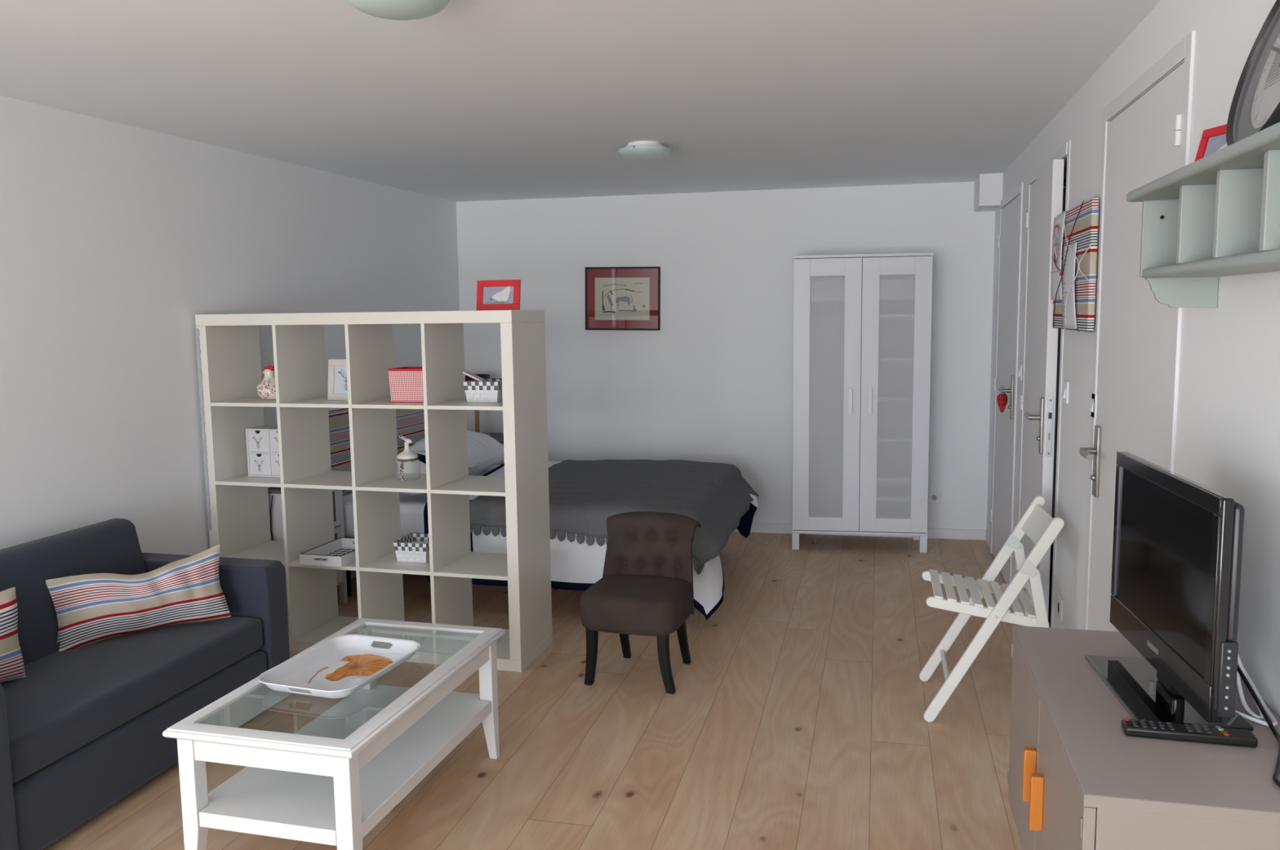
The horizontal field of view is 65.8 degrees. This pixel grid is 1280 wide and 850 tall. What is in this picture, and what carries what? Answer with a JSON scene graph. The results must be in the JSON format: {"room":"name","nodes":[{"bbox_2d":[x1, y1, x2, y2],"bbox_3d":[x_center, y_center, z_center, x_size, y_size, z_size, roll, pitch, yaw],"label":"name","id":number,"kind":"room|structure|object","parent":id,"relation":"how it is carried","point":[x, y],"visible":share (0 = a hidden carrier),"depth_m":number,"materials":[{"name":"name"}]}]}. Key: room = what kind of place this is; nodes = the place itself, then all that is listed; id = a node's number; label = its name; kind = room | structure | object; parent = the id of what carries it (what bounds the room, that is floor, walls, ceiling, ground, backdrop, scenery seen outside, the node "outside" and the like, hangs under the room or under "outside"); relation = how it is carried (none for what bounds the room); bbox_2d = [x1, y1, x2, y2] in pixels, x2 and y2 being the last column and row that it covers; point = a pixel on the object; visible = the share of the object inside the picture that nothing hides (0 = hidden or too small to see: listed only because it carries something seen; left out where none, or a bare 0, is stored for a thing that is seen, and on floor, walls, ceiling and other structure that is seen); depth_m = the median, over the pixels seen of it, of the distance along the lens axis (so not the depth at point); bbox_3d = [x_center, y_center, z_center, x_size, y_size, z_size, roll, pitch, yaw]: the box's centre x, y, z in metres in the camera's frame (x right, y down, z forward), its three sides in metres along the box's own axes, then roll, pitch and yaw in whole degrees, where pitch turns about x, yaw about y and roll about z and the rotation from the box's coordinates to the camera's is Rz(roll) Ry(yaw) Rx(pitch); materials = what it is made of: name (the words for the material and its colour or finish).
{"room":"studio apartment","nodes":[
{"label":"studio apartment","id":0,"kind":"room"},
{"bbox_2d":[0,95,459,555],"bbox_3d":[-2.714,0.178,1.868,0.140,2.285,11.109,1,7,15],"label":"wall","id":1,"kind":"structure","parent":0,"point":[114,236],"depth_m":4.07,"materials":[{"name":"white paint"}]},
{"bbox_2d":[286,570,355,604],"bbox_3d":[-2.634,1.265,1.945,0.012,0.066,10.645,1,7,15],"label":"baseboard","id":2,"kind":"structure","parent":1,"relation":"attached to","point":[353,572],"depth_m":5.60,"materials":[{"name":"white"}]},
{"bbox_2d":[42,531,1053,849],"bbox_3d":[-0.830,1.369,1.552,4.500,0.100,11.500,1,7,13],"label":"floor","id":3,"kind":"structure","parent":0,"point":[795,720],"depth_m":3.49,"materials":[{"name":"brown wood"}]},
{"bbox_2d":[0,518,289,849],"bbox_3d":[-1.847,0.779,3.215,0.689,0.722,1.380,1,7,13],"label":"sofa","id":4,"kind":"object","parent":3,"relation":"on","point":[84,726],"visible":0.85,"depth_m":3.18,"materials":[{"name":"fabric"}]},
{"bbox_2d":[0,586,26,683],"bbox_3d":[-2.002,0.661,2.856,0.162,0.304,0.469,2,7,23],"label":"striped cushion","id":5,"kind":"object","parent":4,"relation":"on","point":[11,663],"visible":1,"depth_m":2.99,"materials":[{"name":"fabric"}]},
{"bbox_2d":[0,616,262,783],"bbox_3d":[-1.768,0.827,3.201,0.490,0.131,1.122,1,7,13],"label":"seat cushion","id":6,"kind":"object","parent":4,"relation":"on","point":[68,704],"depth_m":3.09,"materials":[{"name":"fabric"}]},
{"bbox_2d":[45,544,231,651],"bbox_3d":[-1.746,0.608,3.466,0.566,0.297,0.168,-5,8,-34],"label":"striped cushion","id":7,"kind":"object","parent":4,"relation":"on","point":[91,608],"visible":0.99,"depth_m":3.41,"materials":[{"name":"fabric"}]},
{"bbox_2d":[267,486,347,604],"bbox_3d":[-1.663,0.616,4.958,0.245,0.645,0.344,1,7,13],"label":"bedside table","id":8,"kind":"object","parent":3,"relation":"on","point":[337,495],"visible":0.21,"depth_m":5.00,"materials":[{"name":"grey wood"}]},
{"bbox_2d":[270,495,273,540],"bbox_3d":[-1.774,0.645,4.804,0.081,0.617,0.008,1,7,13],"label":"power cable","id":9,"kind":"object","parent":8,"relation":"hanging from","point":[272,495],"visible":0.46,"depth_m":4.79,"materials":[{"name":"black plastic"}]},
{"bbox_2d":[162,617,504,849],"bbox_3d":[-0.829,0.941,2.925,0.539,0.440,0.951,1,7,15],"label":"coffee table","id":10,"kind":"object","parent":3,"relation":"on","point":[331,780],"visible":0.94,"depth_m":2.66,"materials":[{"name":"white paint"}]},
{"bbox_2d":[257,634,421,698],"bbox_3d":[-0.870,0.708,2.898,0.319,0.038,0.433,2,7,19],"label":"serving tray","id":11,"kind":"object","parent":10,"relation":"on","point":[339,666],"visible":1,"depth_m":2.92,"materials":[{"name":"white plastic"}]},
{"bbox_2d":[324,653,392,680],"bbox_3d":[-0.838,0.720,2.932,0.188,0.001,0.223,2,7,19],"label":"print","id":12,"kind":"object","parent":11,"relation":"attached to","point":[365,664],"depth_m":2.94},
{"bbox_2d":[199,684,491,845],"bbox_3d":[-0.829,0.969,2.928,0.489,0.040,0.901,1,7,15],"label":"shelf","id":13,"kind":"object","parent":10,"relation":"attached to","point":[276,803],"depth_m":2.71,"materials":[{"name":"white paint"}]},
{"bbox_2d":[195,309,552,671],"bbox_3d":[-1.170,0.250,4.383,1.491,1.490,0.372,1,7,16],"label":"shelving unit","id":14,"kind":"object","parent":3,"relation":"on","point":[228,348],"visible":0.82,"depth_m":4.32,"materials":[{"name":"white wood"}]},
{"bbox_2d":[245,425,279,477],"bbox_3d":[-1.656,0.120,4.525,0.235,0.220,0.130,1,7,15],"label":"chest","id":15,"kind":"object","parent":14,"relation":"on","point":[262,442],"visible":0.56,"depth_m":4.47,"materials":[{"name":"grey"}]},
{"bbox_2d":[253,435,262,448],"bbox_3d":[-1.730,0.078,4.475,0.052,0.059,0.001,1,7,16],"label":"print","id":16,"kind":"object","parent":15,"relation":"on","point":[257,442],"depth_m":4.47},
{"bbox_2d":[256,365,275,399],"bbox_3d":[-1.665,-0.192,4.464,0.136,0.152,0.130,2,7,22],"label":"rooster","id":17,"kind":"object","parent":14,"relation":"on","point":[265,389],"visible":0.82,"depth_m":4.42,"materials":[{"name":"white ceramic"}]},
{"bbox_2d":[299,537,355,567],"bbox_3d":[-1.338,0.568,4.427,0.205,0.048,0.325,1,7,15],"label":"tray","id":18,"kind":"object","parent":14,"relation":"on","point":[340,552],"visible":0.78,"depth_m":4.35,"materials":[{"name":"white paint"}]},
{"bbox_2d":[327,359,347,400],"bbox_3d":[-1.283,-0.202,4.386,0.188,0.182,0.088,1,7,15],"label":"photo frame","id":19,"kind":"object","parent":14,"relation":"on","point":[337,368],"visible":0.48,"depth_m":4.37,"materials":[{"name":"white wood"}]},
{"bbox_2d":[333,365,347,393],"bbox_3d":[-1.290,-0.199,4.361,0.132,0.126,0.020,1,7,15],"label":"picture","id":20,"kind":"object","parent":19,"relation":"attached to","point":[340,385],"depth_m":4.37,"materials":[{"name":"grey paper"}]},
{"bbox_2d":[387,366,423,402],"bbox_3d":[-0.963,-0.176,4.273,0.184,0.144,0.164,1,7,15],"label":"box","id":21,"kind":"object","parent":14,"relation":"on","point":[406,383],"visible":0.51,"depth_m":4.20,"materials":[{"name":"red fabric"}]},
{"bbox_2d":[395,435,420,480],"bbox_3d":[-1.028,0.143,4.371,0.110,0.193,0.110,-5,8,-30],"label":"glass jar","id":22,"kind":"object","parent":14,"relation":"on","point":[406,455],"visible":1,"depth_m":4.34,"materials":[{"name":"white ceramic"}]},
{"bbox_2d":[393,533,429,562],"bbox_3d":[-0.981,0.546,4.397,0.156,0.089,0.190,1,7,12],"label":"woven basket","id":23,"kind":"object","parent":14,"relation":"on","point":[413,547],"visible":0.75,"depth_m":4.32,"materials":[{"name":"white wicker"}]},
{"bbox_2d":[462,377,502,402],"bbox_3d":[-0.651,-0.150,4.256,0.156,0.089,0.190,1,7,12],"label":"woven basket","id":24,"kind":"object","parent":14,"relation":"on","point":[491,391],"visible":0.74,"depth_m":4.17,"materials":[{"name":"white wicker"}]},
{"bbox_2d":[462,370,489,381],"bbox_3d":[-0.676,-0.191,4.234,0.151,0.081,0.102,-1,7,-1],"label":"notebook","id":25,"kind":"object","parent":24,"relation":"in","point":[468,373],"visible":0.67,"depth_m":4.21,"materials":[{"name":"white paper"}]},
{"bbox_2d":[476,279,520,310],"bbox_3d":[-0.586,-0.544,4.151,0.194,0.127,0.067,1,7,16],"label":"photo frame","id":26,"kind":"object","parent":14,"relation":"on","point":[491,295],"visible":0.96,"depth_m":4.13,"materials":[{"name":"red paint"}]},
{"bbox_2d":[482,286,513,303],"bbox_3d":[-0.591,-0.542,4.134,0.142,0.075,0.015,1,7,16],"label":"picture","id":27,"kind":"object","parent":26,"relation":"attached to","point":[491,295],"depth_m":4.13,"materials":[{"name":"grey paper"}]},
{"bbox_2d":[328,408,499,596],"bbox_3d":[-0.607,0.364,5.626,1.995,0.965,1.460,1,7,13],"label":"bed","id":28,"kind":"object","parent":3,"relation":"on","point":[410,422],"visible":0.02,"depth_m":5.35,"materials":[{"name":"white fabric"}]},
{"bbox_2d":[397,450,426,494],"bbox_3d":[-1.158,0.241,5.216,0.352,0.216,0.448,1,7,15],"label":"bed pillow","id":29,"kind":"object","parent":28,"relation":"on","point":[412,467],"visible":0.16,"depth_m":5.04,"materials":[{"name":"white fabric"}]},
{"bbox_2d":[409,430,504,475],"bbox_3d":[-1.090,0.170,5.927,0.453,0.280,0.623,1,7,15],"label":"bed pillow","id":30,"kind":"object","parent":28,"relation":"on","point":[484,451],"visible":0.34,"depth_m":5.84,"materials":[{"name":"white fabric"}]},
{"bbox_2d":[423,461,758,620],"bbox_3d":[-0.223,0.560,5.498,1.644,0.496,1.624,1,7,13],"label":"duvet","id":31,"kind":"object","parent":28,"relation":"on","point":[575,566],"visible":0.08,"depth_m":4.72,"materials":[{"name":"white fabric"}]},
{"bbox_2d":[469,459,759,574],"bbox_3d":[-0.041,0.441,5.445,1.323,0.306,1.672,1,7,13],"label":"throw","id":32,"kind":"object","parent":31,"relation":"on","point":[583,494],"visible":0.8,"depth_m":5.00,"materials":[{"name":"grey fabric"}]},
{"bbox_2d":[482,432,504,465],"bbox_3d":[-1.051,0.401,6.747,0.435,0.650,0.414,1,7,13],"label":"bedside table","id":33,"kind":"object","parent":3,"relation":"on","point":[499,437],"visible":0.02,"depth_m":6.63,"materials":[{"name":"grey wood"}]},
{"bbox_2d":[465,373,491,435],"bbox_3d":[-1.102,-0.129,6.671,0.190,0.418,0.190,1,7,13],"label":"table lamp","id":34,"kind":"object","parent":33,"relation":"on","point":[482,375],"visible":0.16,"depth_m":6.67,"materials":[{"name":"brown wood"}]},
{"bbox_2d":[579,511,701,694],"bbox_3d":[0.006,0.707,4.027,0.410,0.633,0.507,1,7,17],"label":"slipper chair","id":35,"kind":"object","parent":3,"relation":"on","point":[645,588],"visible":1,"depth_m":4.00,"materials":[{"name":"brown fabric"}]},
{"bbox_2d":[791,252,933,552],"bbox_3d":[1.359,-0.141,6.142,0.816,1.800,0.412,0,7,9],"label":"wardrobe","id":36,"kind":"object","parent":3,"relation":"on","point":[861,358],"visible":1,"depth_m":6.02,"materials":[{"name":"white wood"}]},
{"bbox_2d":[809,279,844,297],"bbox_3d":[1.154,-0.839,6.104,0.310,0.104,0.270,0,7,9],"label":"duvet","id":37,"kind":"object","parent":36,"relation":"on","point":[818,288],"visible":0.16,"depth_m":5.97,"materials":[{"name":"white fabric"}]},
{"bbox_2d":[809,296,914,301],"bbox_3d":[1.354,-0.778,6.088,0.778,0.018,0.364,0,7,9],"label":"shelf","id":38,"kind":"object","parent":36,"relation":"attached to","point":[846,298],"depth_m":5.90,"materials":[{"name":"white wood"}]},
{"bbox_2d":[876,487,911,500],"bbox_3d":[1.566,0.431,6.195,0.381,0.016,0.364,0,7,9],"label":"shelf","id":39,"kind":"object","parent":36,"relation":"attached to","point":[882,493],"depth_m":6.14,"materials":[{"name":"white"}]},
{"bbox_2d":[876,468,911,480],"bbox_3d":[1.564,0.312,6.182,0.381,0.016,0.364,0,7,9],"label":"shelf","id":40,"kind":"object","parent":36,"relation":"attached to","point":[882,474],"depth_m":6.14,"materials":[{"name":"white"}]},
{"bbox_2d":[877,431,911,440],"bbox_3d":[1.561,0.069,6.154,0.381,0.016,0.364,0,7,9],"label":"shelf","id":41,"kind":"object","parent":36,"relation":"attached to","point":[882,435],"depth_m":6.09,"materials":[{"name":"white"}]},
{"bbox_2d":[877,392,912,400],"bbox_3d":[1.558,-0.175,6.126,0.381,0.016,0.364,0,7,9],"label":"shelf","id":42,"kind":"object","parent":36,"relation":"attached to","point":[881,396],"depth_m":6.01,"materials":[{"name":"white wood"}]},
{"bbox_2d":[878,355,913,360],"bbox_3d":[1.555,-0.413,6.099,0.381,0.016,0.364,0,7,9],"label":"shelf","id":43,"kind":"object","parent":36,"relation":"attached to","point":[881,357],"depth_m":5.93,"materials":[{"name":"white wood"}]},
{"bbox_2d":[879,313,914,317],"bbox_3d":[1.551,-0.671,6.069,0.381,0.016,0.364,0,7,9],"label":"shelf","id":44,"kind":"object","parent":36,"relation":"attached to","point":[881,315],"depth_m":5.90,"materials":[{"name":"white wood"}]},
{"bbox_2d":[879,278,915,296],"bbox_3d":[1.544,-0.838,6.043,0.320,0.104,0.270,0,7,9],"label":"folded blanket","id":45,"kind":"object","parent":36,"relation":"on","point":[890,286],"visible":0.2,"depth_m":5.91,"materials":[{"name":"white fabric"}]},
{"bbox_2d":[919,495,1064,722],"bbox_3d":[1.292,0.667,3.647,0.478,0.761,0.425,1,7,13],"label":"folding chair","id":46,"kind":"object","parent":3,"relation":"on","point":[1037,524],"visible":0.91,"depth_m":3.53,"materials":[{"name":"white wood"}]},
{"bbox_2d":[1007,625,1279,849],"bbox_3d":[0.925,0.878,1.836,0.403,0.765,0.801,1,7,13],"label":"tv cabinet","id":47,"kind":"object","parent":3,"relation":"on","point":[1076,780],"visible":0.82,"depth_m":1.58,"materials":[{"name":"taupe lacquered wood"},{"name":"orange painted handles"}]},
{"bbox_2d":[1084,451,1253,730],"bbox_3d":[0.961,0.289,1.802,0.181,0.412,0.528,0,7,10],"label":"television","id":48,"kind":"object","parent":47,"relation":"on","point":[1178,540],"visible":0.98,"depth_m":1.72,"materials":[{"name":"black plastic"}]},
{"bbox_2d":[1120,717,1257,747],"bbox_3d":[0.903,0.507,1.631,0.196,0.019,0.038,1,7,15],"label":"remote control","id":49,"kind":"object","parent":47,"relation":"on","point":[1218,735],"visible":1,"depth_m":1.62,"materials":[{"name":"black plastic"}]},
{"bbox_2d":[1235,654,1277,726],"bbox_3d":[1.052,0.431,1.754,0.104,0.137,0.187,1,7,13],"label":"cable","id":50,"kind":"object","parent":47,"relation":"on","point":[1255,717],"visible":0.48,"depth_m":1.73,"materials":[{"name":"white plastic"}]},
{"bbox_2d":[1236,664,1279,787],"bbox_3d":[1.000,0.559,1.556,0.088,0.264,0.521,0,7,8],"label":"power cable","id":51,"kind":"object","parent":47,"relation":"on","point":[1275,776],"visible":0.81,"depth_m":1.66,"materials":[{"name":"black plastic"}]},
{"bbox_2d":[0,0,1160,201],"bbox_3d":[-0.861,-0.970,1.285,4.500,0.120,11.500,1,7,13],"label":"ceiling","id":52,"kind":"structure","parent":0,"point":[468,100],"depth_m":3.30,"materials":[{"name":"white paint"}]},
{"bbox_2d":[346,0,449,20],"bbox_3d":[-0.566,-0.992,2.297,0.244,0.075,0.246,1,7,13],"label":"ceiling lamp","id":53,"kind":"object","parent":52,"relation":"attached to","point":[400,10],"visible":1,"depth_m":2.28,"materials":[{"name":"white glass"}]},
{"bbox_2d":[617,140,671,160],"bbox_3d":[0.021,-1.258,4.557,0.244,0.075,0.246,1,7,13],"label":"ceiling lamp","id":54,"kind":"object","parent":52,"relation":"attached to","point":[644,150],"visible":1,"depth_m":4.48,"materials":[{"name":"white glass"}]},
{"bbox_2d":[456,181,995,529],"bbox_3d":[0.433,-0.417,6.706,4.300,2.285,0.351,1,7,13],"label":"wall","id":55,"kind":"structure","parent":0,"point":[714,384],"depth_m":6.54,"materials":[{"name":"white paint"}]},
{"bbox_2d":[585,266,660,330],"bbox_3d":[-0.118,-0.847,6.630,0.514,0.420,0.019,2,7,12],"label":"framed drawing","id":56,"kind":"object","parent":55,"relation":"attached to","point":[617,298],"visible":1,"depth_m":6.63,"materials":[{"name":"black wood"}]},
{"bbox_2d":[733,522,986,540],"bbox_3d":[0.490,0.682,6.680,3.515,0.066,0.016,1,7,12],"label":"baseboard","id":57,"kind":"structure","parent":55,"relation":"attached to","point":[768,527],"depth_m":6.37,"materials":[{"name":"white wood"}]},
{"bbox_2d":[928,490,941,503],"bbox_3d":[1.889,0.465,6.346,0.080,0.080,0.011,1,7,12],"label":"wall socket","id":58,"kind":"object","parent":55,"relation":"attached to","point":[934,497],"visible":0.97,"depth_m":6.34,"materials":[{"name":"white plastic"}]},
{"bbox_2d":[1048,178,1066,621],"bbox_3d":[2.049,-0.111,3.975,0.554,2.275,5.140,1,7,13],"label":"wall","id":59,"kind":"structure","parent":0,"point":[1064,180],"depth_m":6.42,"materials":[{"name":"grey paint"}]},
{"bbox_2d":[986,0,1279,716],"bbox_3d":[0.999,0.231,0.977,0.120,2.285,11.100,1,7,13],"label":"wall","id":60,"kind":"structure","parent":0,"point":[1228,442],"depth_m":2.15,"materials":[{"name":"white paint"}]},
{"bbox_2d":[973,173,1003,211],"bbox_3d":[2.079,-1.391,5.910,0.128,0.192,0.358,1,7,13],"label":"box","id":61,"kind":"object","parent":60,"relation":"attached to","point":[988,188],"depth_m":5.75,"materials":[{"name":"white paint"}]},
{"bbox_2d":[990,182,1023,584],"bbox_3d":[2.004,-0.217,5.456,0.100,2.090,0.918,1,7,13],"label":"door","id":62,"kind":"structure","parent":60,"relation":"in","point":[1010,237],"depth_m":5.39,"materials":[{"name":"white paint"}]},
{"bbox_2d":[996,386,1008,413],"bbox_3d":[1.896,-0.133,5.170,0.075,0.143,0.046,-6,8,-36],"label":"heart ornament","id":63,"kind":"object","parent":62,"relation":"hanging from","point":[1002,399],"visible":0.99,"depth_m":5.16,"materials":[{"name":"red fabric"}]},
{"bbox_2d":[1017,363,1022,380],"bbox_3d":[1.868,-0.261,4.866,0.018,0.082,0.082,1,7,13],"label":"light switch","id":64,"kind":"object","parent":60,"relation":"attached to","point":[1020,371],"visible":0.94,"depth_m":4.85,"materials":[{"name":"white plastic"}]},
{"bbox_2d":[1015,159,1064,626],"bbox_3d":[1.711,-0.062,4.332,0.100,2.029,0.888,1,7,16],"label":"door","id":65,"kind":"structure","parent":60,"relation":"in","point":[1037,402],"depth_m":4.07,"materials":[{"name":"white paint"}]},
{"bbox_2d":[1015,140,1071,627],"bbox_3d":[1.793,-0.080,4.287,0.129,2.090,1.035,1,7,13],"label":"trim","id":66,"kind":"structure","parent":60,"relation":"attached to","point":[1064,151],"depth_m":3.90,"materials":[{"name":"white wood"}]},
{"bbox_2d":[1057,594,1063,620],"bbox_3d":[1.587,0.690,3.736,0.011,0.080,0.080,1,7,13],"label":"wall socket","id":67,"kind":"object","parent":60,"relation":"attached to","point":[1060,600],"visible":1,"depth_m":3.71,"materials":[{"name":"white plastic"}]},
{"bbox_2d":[1061,380,1069,404],"bbox_3d":[1.584,-0.123,3.688,0.018,0.082,0.082,1,7,13],"label":"light switch","id":68,"kind":"object","parent":60,"relation":"attached to","point":[1065,391],"visible":1,"depth_m":3.67,"materials":[{"name":"white plastic"}]},
{"bbox_2d":[1050,196,1099,331],"bbox_3d":[1.513,-0.549,3.482,0.044,0.429,0.694,1,7,13],"label":"memo board","id":69,"kind":"object","parent":60,"relation":"attached to","point":[1075,232],"visible":1,"depth_m":3.35,"materials":[{"name":"fabric"}]},
{"bbox_2d":[1088,391,1097,418],"bbox_3d":[1.467,-0.064,3.205,0.018,0.082,0.082,1,7,13],"label":"light switch","id":70,"kind":"object","parent":60,"relation":"attached to","point":[1091,408],"visible":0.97,"depth_m":3.19,"materials":[{"name":"white plastic"}]},
{"bbox_2d":[1079,30,1195,631],"bbox_3d":[1.360,0.096,2.793,0.100,2.090,0.920,1,7,13],"label":"door","id":71,"kind":"structure","parent":60,"relation":"in","point":[1136,353],"depth_m":2.77,"materials":[{"name":"white paint"}]},
{"bbox_2d":[1126,121,1279,307],"bbox_3d":[0.967,-0.297,1.453,0.177,0.246,1.345,1,7,13],"label":"wall shelf","id":72,"kind":"object","parent":60,"relation":"attached to","point":[1213,216],"visible":1,"depth_m":1.71,"materials":[{"name":"green paint"}]},
{"bbox_2d":[1194,124,1227,161],"bbox_3d":[1.105,-0.514,1.851,0.062,0.097,0.135,-2,7,-8],"label":"photo frame","id":73,"kind":"object","parent":72,"relation":"on","point":[1213,140],"visible":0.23,"depth_m":1.88,"materials":[{"name":"red paint"}]},
{"bbox_2d":[1203,133,1227,157],"bbox_3d":[1.093,-0.514,1.849,0.058,0.065,0.104,1,7,13],"label":"picture","id":74,"kind":"object","parent":73,"relation":"attached to","point":[1212,143],"depth_m":1.88,"materials":[{"name":"grey paper"}]},
{"bbox_2d":[1226,0,1279,146],"bbox_3d":[1.035,-0.587,1.571,0.136,0.322,0.324,1,7,13],"label":"round clock","id":75,"kind":"object","parent":72,"relation":"on","point":[1255,107],"visible":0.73,"depth_m":1.67,"materials":[{"name":"black"}]},
{"bbox_2d":[1250,32,1279,128],"bbox_3d":[1.034,-0.587,1.571,0.092,0.290,0.302,1,7,13],"label":"clock face","id":76,"kind":"object","parent":75,"relation":"on","point":[1265,50],"depth_m":1.65,"materials":[{"name":"white glass"}]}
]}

